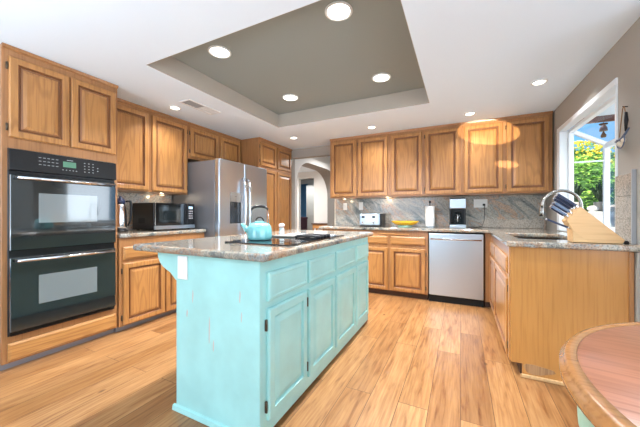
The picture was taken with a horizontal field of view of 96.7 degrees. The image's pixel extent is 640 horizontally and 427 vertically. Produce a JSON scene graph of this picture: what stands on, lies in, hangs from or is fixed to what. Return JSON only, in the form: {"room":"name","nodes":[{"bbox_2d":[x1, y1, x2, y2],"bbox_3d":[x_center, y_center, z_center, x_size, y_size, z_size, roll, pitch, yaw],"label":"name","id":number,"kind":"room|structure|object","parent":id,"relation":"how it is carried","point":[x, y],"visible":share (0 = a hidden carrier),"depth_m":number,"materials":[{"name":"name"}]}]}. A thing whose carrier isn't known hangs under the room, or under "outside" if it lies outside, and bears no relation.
{"room":"kitchen","nodes":[
{"label":"kitchen","id":0,"kind":"room"},
{"bbox_2d":[279,223,284,233],"bbox_3d":[-0.317,0.131,2.360,0.052,0.107,0.052,0,0,26],"label":"salt shaker","id":1,"kind":"object","parent":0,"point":[281,225],"visible":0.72,"depth_m":2.34,"materials":[{"name":"white ceramic"}]},
{"bbox_2d":[0,292,578,426],"bbox_3d":[-0.078,1.140,4.221,9.320,0.060,13.700,0,0,26],"label":"floor","id":2,"kind":"structure","parent":0,"point":[414,362],"depth_m":1.90,"materials":[{"name":"brown wood"}]},
{"bbox_2d":[0,42,117,370],"bbox_3d":[-2.317,-0.040,2.442,0.641,2.299,0.745,0,0,26],"label":"tall cabinet","id":3,"kind":"object","parent":2,"relation":"on","point":[47,106],"visible":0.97,"depth_m":2.20,"materials":[{"name":"brown wood"}]},
{"bbox_2d":[7,148,115,336],"bbox_3d":[-2.008,0.199,2.289,0.089,1.332,0.688,0,0,26],"label":"wall oven","id":4,"kind":"object","parent":3,"relation":"in","point":[61,210],"visible":1,"depth_m":2.23,"materials":[{"name":"black"}]},
{"bbox_2d":[114,232,203,331],"bbox_3d":[-1.924,0.668,3.215,0.661,0.884,0.980,0,0,26],"label":"base cabinet","id":5,"kind":"object","parent":2,"relation":"on","point":[146,291],"visible":0.52,"depth_m":2.83,"materials":[{"name":"brown wood"}]},
{"bbox_2d":[117,228,205,237],"bbox_3d":[-1.925,0.205,3.219,0.674,0.040,0.991,0,0,26],"label":"countertop","id":6,"kind":"structure","parent":5,"relation":"on","point":[141,232],"depth_m":3.01,"materials":[{"name":"stone"}]},
{"bbox_2d":[117,196,132,231],"bbox_3d":[-2.070,-0.001,2.966,0.150,0.370,0.173,0,0,26],"label":"coffee carafe","id":7,"kind":"object","parent":6,"relation":"on","point":[122,224],"visible":0.77,"depth_m":2.93,"materials":[{"name":"silver metal"}]},
{"bbox_2d":[133,202,194,230],"bbox_3d":[-1.851,0.029,3.396,0.402,0.310,0.521,0,0,26],"label":"microwave","id":8,"kind":"object","parent":6,"relation":"on","point":[153,216],"visible":0.96,"depth_m":3.21,"materials":[{"name":"black metal"}]},
{"bbox_2d":[173,158,266,237],"bbox_3d":[-1.354,0.214,4.041,0.911,1.788,0.955,0,0,26],"label":"refrigerator","id":9,"kind":"object","parent":2,"relation":"on","point":[223,193],"visible":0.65,"depth_m":3.62,"materials":[{"name":"grey metal"}]},
{"bbox_2d":[158,237,367,426],"bbox_3d":[-0.234,0.667,2.304,0.786,0.883,1.776,0,0,26],"label":"kitchen island","id":10,"kind":"object","parent":2,"relation":"on","point":[252,337],"visible":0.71,"depth_m":1.52,"materials":[{"name":"teal wood"}]},
{"bbox_2d":[178,256,187,279],"bbox_3d":[-0.770,0.300,1.591,0.080,0.130,0.008,0,0,26],"label":"wall outlet","id":11,"kind":"object","parent":10,"relation":"attached to","point":[182,260],"visible":1,"depth_m":1.58,"materials":[{"name":"white plastic"}]},
{"bbox_2d":[180,261,183,274],"bbox_3d":[-0.771,0.300,1.588,0.028,0.076,0.002,0,0,26],"label":"socket","id":12,"kind":"object","parent":11,"relation":"attached to","point":[181,262],"depth_m":1.59,"materials":[{"name":"white plastic"}]},
{"bbox_2d":[133,230,372,261],"bbox_3d":[-0.301,0.205,2.346,1.002,0.040,1.830,0,0,26],"label":"island countertop","id":13,"kind":"structure","parent":10,"relation":"on","point":[213,247],"depth_m":1.64,"materials":[{"name":"stone"}]},
{"bbox_2d":[225,233,343,245],"bbox_3d":[-0.206,0.169,2.110,0.490,0.032,0.860,0,0,26],"label":"cooktop","id":14,"kind":"object","parent":13,"relation":"in","point":[289,239],"visible":0.94,"depth_m":1.96,"materials":[{"name":"black glass"}]},
{"bbox_2d":[241,205,271,239],"bbox_3d":[-0.423,0.056,1.946,0.188,0.236,0.175,0,0,-40],"label":"tea kettle","id":15,"kind":"object","parent":14,"relation":"on","point":[258,230],"visible":1,"depth_m":1.89,"materials":[{"name":"teal metal"}]},
{"bbox_2d":[240,137,291,230],"bbox_3d":[-1.034,-0.040,4.972,0.701,2.299,0.955,0,0,26],"label":"pantry cabinet","id":16,"kind":"object","parent":2,"relation":"on","point":[260,152],"visible":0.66,"depth_m":4.75,"materials":[{"name":"brown wood"}]},
{"bbox_2d":[301,217,306,229],"bbox_3d":[-0.727,0.605,10.287,0.420,0.990,0.400,0,0,26],"label":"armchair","id":17,"kind":"object","parent":2,"relation":"on","point":[303,219],"visible":0.26,"depth_m":10.37,"materials":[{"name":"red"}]},
{"bbox_2d":[311,223,326,229],"bbox_3d":[0.117,0.695,8.587,0.700,0.829,0.320,0,0,26],"label":"console table","id":18,"kind":"object","parent":2,"relation":"on","point":[315,225],"visible":0.33,"depth_m":8.52,"materials":[{"name":"brown wood"}]},
{"bbox_2d":[323,229,356,230],"bbox_3d":[0.411,0.668,4.445,0.538,0.884,0.636,0,0,26],"label":"base cabinet","id":19,"kind":"object","parent":2,"relation":"on","point":[323,229],"visible":0.02,"depth_m":4.20,"materials":[{"name":"brown wood"}]},
{"bbox_2d":[357,230,428,299],"bbox_3d":[1.083,0.668,4.113,0.957,0.884,0.636,0,0,26],"label":"base cabinet","id":20,"kind":"object","parent":2,"relation":"on","point":[398,261],"visible":0.84,"depth_m":3.78,"materials":[{"name":"brown wood"}]},
{"bbox_2d":[429,232,483,307],"bbox_3d":[1.774,0.673,3.719,0.614,0.870,0.656,0,0,26],"label":"dishwasher","id":21,"kind":"object","parent":2,"relation":"on","point":[456,259],"visible":1,"depth_m":3.46,"materials":[{"name":"silver metal"}]},
{"bbox_2d":[429,232,483,234],"bbox_3d":[1.792,0.624,3.754,0.614,0.772,0.578,0,0,26],"label":"tub","id":22,"kind":"object","parent":21,"relation":"in","point":[429,232],"depth_m":3.52,"materials":[{"name":"silver metal"}]},
{"bbox_2d":[483,233,490,306],"bbox_3d":[2.395,0.668,3.476,0.700,0.884,0.615,0,0,26],"label":"base cabinet","id":23,"kind":"object","parent":2,"relation":"on","point":[487,237],"visible":0.17,"depth_m":3.35,"materials":[{"name":"brown wood"}]},
{"bbox_2d":[490,235,633,385],"bbox_3d":[1.940,0.668,2.504,0.666,0.884,1.528,0,0,26],"label":"base cabinet","id":24,"kind":"object","parent":2,"relation":"on","point":[540,298],"visible":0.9,"depth_m":1.88,"materials":[{"name":"brown wood"}]},
{"bbox_2d":[319,225,639,251],"bbox_3d":[1.082,0.205,3.263,2.889,0.040,2.169,0,0,26],"label":"countertop","id":25,"kind":"structure","parent":24,"relation":"on","point":[507,236],"depth_m":2.67,"materials":[{"name":"stone"}]},
{"bbox_2d":[360,213,384,226],"bbox_3d":[0.798,0.086,4.335,0.340,0.196,0.280,0,0,26],"label":"toaster","id":26,"kind":"object","parent":25,"relation":"on","point":[366,219],"visible":1,"depth_m":4.22,"materials":[{"name":"silver metal"}]},
{"bbox_2d":[392,221,418,226],"bbox_3d":[1.224,0.141,4.102,0.384,0.084,0.269,0,0,26],"label":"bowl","id":27,"kind":"object","parent":25,"relation":"on","point":[399,223],"visible":1,"depth_m":4.01,"materials":[{"name":"yellow ceramic"}]},
{"bbox_2d":[424,201,434,226],"bbox_3d":[1.538,0.001,3.981,0.150,0.368,0.150,0,0,26],"label":"paper towel holder","id":28,"kind":"object","parent":25,"relation":"on","point":[429,210],"visible":0.98,"depth_m":3.93,"materials":[{"name":"white paper"}]},
{"bbox_2d":[449,198,465,227],"bbox_3d":[1.858,-0.016,3.838,0.196,0.399,0.253,0,0,26],"label":"coffee maker","id":29,"kind":"object","parent":25,"relation":"on","point":[457,206],"visible":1,"depth_m":3.77,"materials":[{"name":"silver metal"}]},
{"bbox_2d":[516,237,561,239],"bbox_3d":[1.849,0.319,2.388,0.424,0.182,0.744,0,0,26],"label":"sink","id":30,"kind":"object","parent":25,"relation":"in","point":[516,237],"visible":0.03,"depth_m":2.68,"materials":[{"name":"black"}]},
{"bbox_2d":[539,189,582,215],"bbox_3d":[1.988,-0.010,2.328,0.307,0.389,0.120,0,0,26],"label":"faucet","id":31,"kind":"object","parent":25,"relation":"on","point":[541,210],"visible":0.62,"depth_m":2.37,"materials":[{"name":"silver metal"}]},
{"bbox_2d":[562,207,628,243],"bbox_3d":[1.775,0.069,1.843,0.303,0.231,0.112,0,0,26],"label":"knife block","id":32,"kind":"object","parent":25,"relation":"on","point":[584,227],"visible":0.95,"depth_m":1.82,"materials":[{"name":"brown wood"}]},
{"bbox_2d":[545,218,569,228],"bbox_3d":[1.594,0.064,1.906,0.138,0.072,0.010,0,0,26],"label":"kitchen knife","id":33,"kind":"object","parent":32,"relation":"in","point":[552,221],"visible":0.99,"depth_m":1.90,"materials":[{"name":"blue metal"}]},
{"bbox_2d":[549,206,565,216],"bbox_3d":[1.623,-0.016,1.942,0.094,0.079,0.012,0,0,26],"label":"kitchen knife","id":34,"kind":"object","parent":32,"relation":"in","point":[549,206],"visible":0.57,"depth_m":1.94,"materials":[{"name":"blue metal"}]},
{"bbox_2d":[550,205,568,216],"bbox_3d":[1.598,-0.021,1.898,0.102,0.086,0.012,0,0,26],"label":"kitchen knife","id":35,"kind":"object","parent":32,"relation":"in","point":[552,206],"visible":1,"depth_m":1.89,"materials":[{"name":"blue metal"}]},
{"bbox_2d":[551,202,569,213],"bbox_3d":[1.637,-0.039,1.935,0.098,0.083,0.012,0,0,26],"label":"kitchen knife","id":36,"kind":"object","parent":32,"relation":"in","point":[552,203],"visible":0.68,"depth_m":1.93,"materials":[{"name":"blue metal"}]},
{"bbox_2d":[552,198,572,210],"bbox_3d":[1.650,-0.067,1.935,0.111,0.093,0.014,0,0,26],"label":"kitchen knife","id":37,"kind":"object","parent":32,"relation":"in","point":[554,199],"visible":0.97,"depth_m":1.93,"materials":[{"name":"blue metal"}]},
{"bbox_2d":[553,201,571,213],"bbox_3d":[1.614,-0.043,1.891,0.102,0.086,0.012,0,0,26],"label":"kitchen knife","id":38,"kind":"object","parent":32,"relation":"in","point":[554,202],"visible":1,"depth_m":1.89,"materials":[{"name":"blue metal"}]},
{"bbox_2d":[553,195,575,208],"bbox_3d":[1.642,-0.080,1.908,0.118,0.099,0.014,0,0,26],"label":"kitchen knife","id":39,"kind":"object","parent":32,"relation":"in","point":[555,196],"visible":0.98,"depth_m":1.90,"materials":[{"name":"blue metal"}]},
{"bbox_2d":[555,193,578,207],"bbox_3d":[1.635,-0.091,1.880,0.122,0.102,0.014,0,0,26],"label":"kitchen knife","id":40,"kind":"object","parent":32,"relation":"in","point":[557,194],"visible":1,"depth_m":1.88,"materials":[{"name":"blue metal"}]},
{"bbox_2d":[559,322,639,426],"bbox_3d":[1.063,0.728,0.356,1.170,0.753,1.170,0,0,34],"label":"round table","id":41,"kind":"object","parent":2,"relation":"on","point":[599,366],"visible":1,"depth_m":0.64,"materials":[{"name":"brown wood"}]},
{"bbox_2d":[301,184,307,216],"bbox_3d":[-0.301,-0.115,11.805,1.800,2.450,0.100,0,0,26],"label":"wall","id":42,"kind":"structure","parent":0,"point":[303,186],"depth_m":11.94,"materials":[{"name":"blue paint"}]},
{"bbox_2d":[301,179,313,185],"bbox_3d":[0.062,-0.115,10.733,3.400,2.450,0.100,0,0,26],"label":"wall","id":43,"kind":"structure","parent":0,"point":[304,181],"depth_m":10.93,"materials":[{"name":"grey paint"}]},
{"bbox_2d":[306,185,313,229],"bbox_3d":[-0.256,0.005,10.779,0.610,2.190,0.090,0,0,26],"label":"door","id":44,"kind":"structure","parent":43,"relation":"in","point":[309,189],"depth_m":10.84,"materials":[{"name":"beige"}]},
{"bbox_2d":[297,171,326,230],"bbox_3d":[-0.194,-0.190,9.087,4.800,2.600,0.120,0,0,26],"label":"wall","id":45,"kind":"structure","parent":0,"point":[320,190],"depth_m":8.98,"materials":[{"name":"white paint"}]},
{"bbox_2d":[298,156,329,179],"bbox_3d":[-0.423,-1.400,8.634,4.790,0.100,5.895,0,0,26],"label":"ceiling","id":46,"kind":"structure","parent":0,"point":[302,169],"depth_m":8.82,"materials":[{"name":"white paint"}]},
{"bbox_2d":[295,156,334,229],"bbox_3d":[0.138,-0.190,6.960,0.320,2.600,3.398,0,0,26],"label":"wall","id":47,"kind":"structure","parent":0,"point":[321,165],"depth_m":6.58,"materials":[{"name":"white paint"}]},
{"bbox_2d":[0,0,639,149],"bbox_3d":[-0.062,-1.302,0.867,6.320,0.225,7.700,0,0,26],"label":"ceiling","id":48,"kind":"structure","parent":0,"point":[445,60],"depth_m":2.24,"materials":[{"name":"white paint"}]},
{"bbox_2d":[169,105,180,109],"bbox_3d":[-1.620,-1.185,3.177,0.126,0.010,0.126,0,0,26],"label":"recessed light","id":49,"kind":"object","parent":48,"relation":"in","point":[173,107],"visible":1,"depth_m":3.17,"materials":[{"name":"white paint"}]},
{"bbox_2d":[179,99,220,114],"bbox_3d":[-1.325,-1.186,3.165,0.160,0.008,0.430,0,0,26],"label":"ceiling vent","id":50,"kind":"object","parent":48,"relation":"in","point":[188,102],"visible":1,"depth_m":3.14,"materials":[{"name":"white metal"}]},
{"bbox_2d":[208,45,230,57],"bbox_3d":[-0.843,-1.359,2.391,0.186,0.010,0.186,0,0,26],"label":"recessed light","id":51,"kind":"object","parent":48,"relation":"in","point":[218,51],"visible":1,"depth_m":2.38,"materials":[{"name":"white paint"}]},
{"bbox_2d":[282,94,297,100],"bbox_3d":[-0.346,-1.359,3.328,0.186,0.010,0.186,0,0,26],"label":"recessed light","id":52,"kind":"object","parent":48,"relation":"in","point":[289,97],"visible":1,"depth_m":3.32,"materials":[{"name":"white paint"}]},
{"bbox_2d":[325,1,352,20],"bbox_3d":[0.125,-1.359,1.912,0.186,0.010,0.186,0,0,26],"label":"recessed light","id":53,"kind":"object","parent":48,"relation":"in","point":[336,10],"visible":1,"depth_m":1.90,"materials":[{"name":"white paint"}]},
{"bbox_2d":[372,73,390,81],"bbox_3d":[0.613,-1.359,2.843,0.186,0.010,0.186,0,0,26],"label":"recessed light","id":54,"kind":"object","parent":48,"relation":"in","point":[380,77],"visible":1,"depth_m":2.84,"materials":[{"name":"white paint"}]},
{"bbox_2d":[464,111,475,115],"bbox_3d":[1.773,-1.185,3.362,0.126,0.010,0.126,0,0,26],"label":"recessed light","id":55,"kind":"object","parent":48,"relation":"in","point":[472,112],"visible":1,"depth_m":3.36,"materials":[{"name":"white paint"}]},
{"bbox_2d":[531,79,547,85],"bbox_3d":[1.974,-1.185,2.561,0.126,0.010,0.126,0,0,26],"label":"recessed light","id":56,"kind":"object","parent":48,"relation":"in","point":[539,81],"visible":1,"depth_m":2.56,"materials":[{"name":"white paint"}]},
{"bbox_2d":[291,145,534,229],"bbox_3d":[0.911,-0.040,4.620,4.520,2.300,0.110,0,0,26],"label":"wall","id":57,"kind":"structure","parent":0,"point":[321,151],"depth_m":5.22,"materials":[{"name":"beige paint"}]},
{"bbox_2d":[330,132,392,198],"bbox_3d":[0.655,-0.720,4.475,0.940,0.939,0.366,0,0,26],"label":"upper cabinet","id":58,"kind":"object","parent":57,"relation":"attached to","point":[359,165],"visible":1,"depth_m":4.30,"materials":[{"name":"brown wood"}]},
{"bbox_2d":[389,122,461,197],"bbox_3d":[1.497,-0.720,4.059,0.936,0.939,0.366,0,0,26],"label":"upper cabinet","id":59,"kind":"object","parent":57,"relation":"attached to","point":[424,161],"visible":1,"depth_m":3.88,"materials":[{"name":"brown wood"}]},
{"bbox_2d":[335,194,545,228],"bbox_3d":[1.549,-0.033,4.219,2.898,0.433,0.041,0,0,26],"label":"backsplash","id":60,"kind":"structure","parent":57,"relation":"attached to","point":[502,211],"depth_m":4.08,"materials":[{"name":"stone"}]},
{"bbox_2d":[359,202,362,209],"bbox_3d":[0.669,-0.130,4.648,0.070,0.125,0.008,0,0,26],"label":"wall outlet","id":61,"kind":"object","parent":60,"relation":"attached to","point":[360,203],"visible":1,"depth_m":4.64,"materials":[{"name":"white plastic"}]},
{"bbox_2d":[474,199,487,207],"bbox_3d":[2.197,-0.145,3.893,0.165,0.115,0.008,0,0,26],"label":"wall outlet","id":62,"kind":"object","parent":60,"relation":"attached to","point":[478,203],"visible":1,"depth_m":3.89,"materials":[{"name":"white plastic"}]},
{"bbox_2d":[462,111,552,195],"bbox_3d":[2.340,-0.720,3.642,0.942,0.939,0.366,0,0,26],"label":"upper cabinet","id":63,"kind":"object","parent":57,"relation":"attached to","point":[510,155],"visible":0.97,"depth_m":3.46,"materials":[{"name":"brown wood"}]},
{"bbox_2d":[546,17,639,244],"bbox_3d":[2.403,-0.040,2.605,0.060,2.300,2.400,0,0,26],"label":"wall","id":64,"kind":"structure","parent":0,"point":[622,61],"depth_m":1.92,"materials":[{"name":"beige paint"}]},
{"bbox_2d":[557,77,617,231],"bbox_3d":[2.516,-0.360,2.465,0.414,1.160,1.331,0,0,26],"label":"window","id":65,"kind":"structure","parent":64,"relation":"in","point":[565,135],"depth_m":2.90,"materials":[{"name":"white plastic"}]},
{"bbox_2d":[615,106,629,148],"bbox_3d":[1.972,-0.564,1.855,0.046,0.276,0.186,0,0,26],"label":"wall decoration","id":66,"kind":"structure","parent":64,"relation":"attached to","point":[622,139],"depth_m":1.82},
{"bbox_2d":[615,169,636,243],"bbox_3d":[1.982,-0.046,1.848,0.021,0.460,0.220,0,0,26],"label":"backsplash","id":67,"kind":"structure","parent":64,"relation":"attached to","point":[626,184],"depth_m":1.82,"materials":[{"name":"stone"}]},
{"bbox_2d":[634,252,639,321],"bbox_3d":[1.894,0.668,1.686,0.038,0.882,0.051,0,0,26],"label":"trim","id":68,"kind":"structure","parent":64,"relation":"attached to","point":[636,254],"depth_m":1.68,"materials":[{"name":"beige"}]},
{"bbox_2d":[574,154,614,211],"bbox_3d":[5.575,-0.034,5.951,2.540,2.408,1.807,0,0,17],"label":"leafy shrub","id":69,"kind":"object","parent":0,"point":[588,175],"visible":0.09,"depth_m":5.50,"materials":[{"name":"green plant"}]},
{"bbox_3d":[-2.846,-0.040,2.243,0.110,2.300,7.700,0,0,26],"label":"wall","id":70,"kind":"structure","parent":0,"visible":0},
{"bbox_2d":[117,192,170,229],"bbox_3d":[-2.217,-0.033,3.366,0.021,0.433,0.990,0,0,26],"label":"backsplash","id":71,"kind":"structure","parent":70,"relation":"attached to","point":[135,197],"depth_m":3.42,"materials":[{"name":"stone"}]},
{"bbox_2d":[117,98,188,194],"bbox_3d":[-2.064,-0.720,3.293,0.341,0.939,0.996,0,0,26],"label":"upper cabinet","id":72,"kind":"object","parent":70,"relation":"attached to","point":[152,145],"visible":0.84,"depth_m":3.24,"materials":[{"name":"brown wood"}]},
{"bbox_2d":[188,122,240,162],"bbox_3d":[-1.625,-0.955,4.181,0.341,0.469,0.975,0,0,26],"label":"upper cabinet","id":73,"kind":"object","parent":70,"relation":"attached to","point":[204,144],"visible":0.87,"depth_m":3.98,"materials":[{"name":"brown wood"}]},
{"label":"outside","id":74,"kind":"structure","parent":0,"visible":0},
{"bbox_3d":[12.219,1.183,7.570,12.800,0.015,19.600,0,0,26],"label":"ground","id":75,"kind":"structure","parent":74,"visible":0},
{"bbox_2d":[574,140,614,165],"bbox_3d":[6.864,-0.394,7.651,3.368,3.128,1.885,0,0,26],"label":"flowering shrub","id":76,"kind":"object","parent":75,"relation":"on","point":[581,151],"visible":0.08,"depth_m":7.18,"materials":[{"name":"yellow plant"}]},
{"bbox_2d":[579,114,614,123],"bbox_3d":[5.047,-0.268,2.369,4.690,2.875,3.880,0,0,26],"label":"patio cover","id":77,"kind":"object","parent":75,"relation":"on","point":[607,118],"depth_m":4.64,"materials":[{"name":"brown wood"}]},
{"bbox_2d":[599,116,607,137],"bbox_3d":[4.469,-1.375,4.484,0.110,0.330,0.108,0,0,26],"label":"wind chime","id":78,"kind":"object","parent":77,"relation":"hanging from","point":[603,127],"visible":1,"depth_m":4.47,"materials":[{"name":"brown metal"}]},
{"bbox_2d":[589,211,614,226],"bbox_3d":[5.569,0.567,4.498,3.200,1.214,0.800,0,0,26],"label":"wall","id":79,"kind":"structure","parent":75,"relation":"on","point":[598,215],"depth_m":4.56,"materials":[{"name":"paint"}]},
{"bbox_2d":[574,181,584,206],"bbox_3d":[4.481,-0.322,5.054,0.286,0.554,0.302,0,0,-11],"label":"spiky plant","id":80,"kind":"object","parent":79,"relation":"on","point":[577,190],"visible":0.3,"depth_m":4.96,"materials":[{"name":"green plant"}]},
{"bbox_2d":[587,206,598,211],"bbox_3d":[4.526,-0.088,4.715,0.142,0.100,0.141,0,0,26],"label":"boulder","id":81,"kind":"object","parent":79,"relation":"on","point":[590,208],"visible":1,"depth_m":4.68,"materials":[{"name":"stone"}]},
{"bbox_2d":[590,181,614,210],"bbox_3d":[4.831,-0.312,4.881,0.286,0.534,0.302,0,0,-11],"label":"spiky plant","id":82,"kind":"object","parent":79,"relation":"on","point":[598,193],"visible":0.59,"depth_m":4.84,"materials":[{"name":"green plant"}]},
{"bbox_2d":[610,204,614,211],"bbox_3d":[4.727,-0.099,4.590,0.191,0.125,0.187,0,0,26],"label":"boulder","id":83,"kind":"object","parent":79,"relation":"on","point":[612,206],"visible":0.36,"depth_m":4.54,"materials":[{"name":"stone"}]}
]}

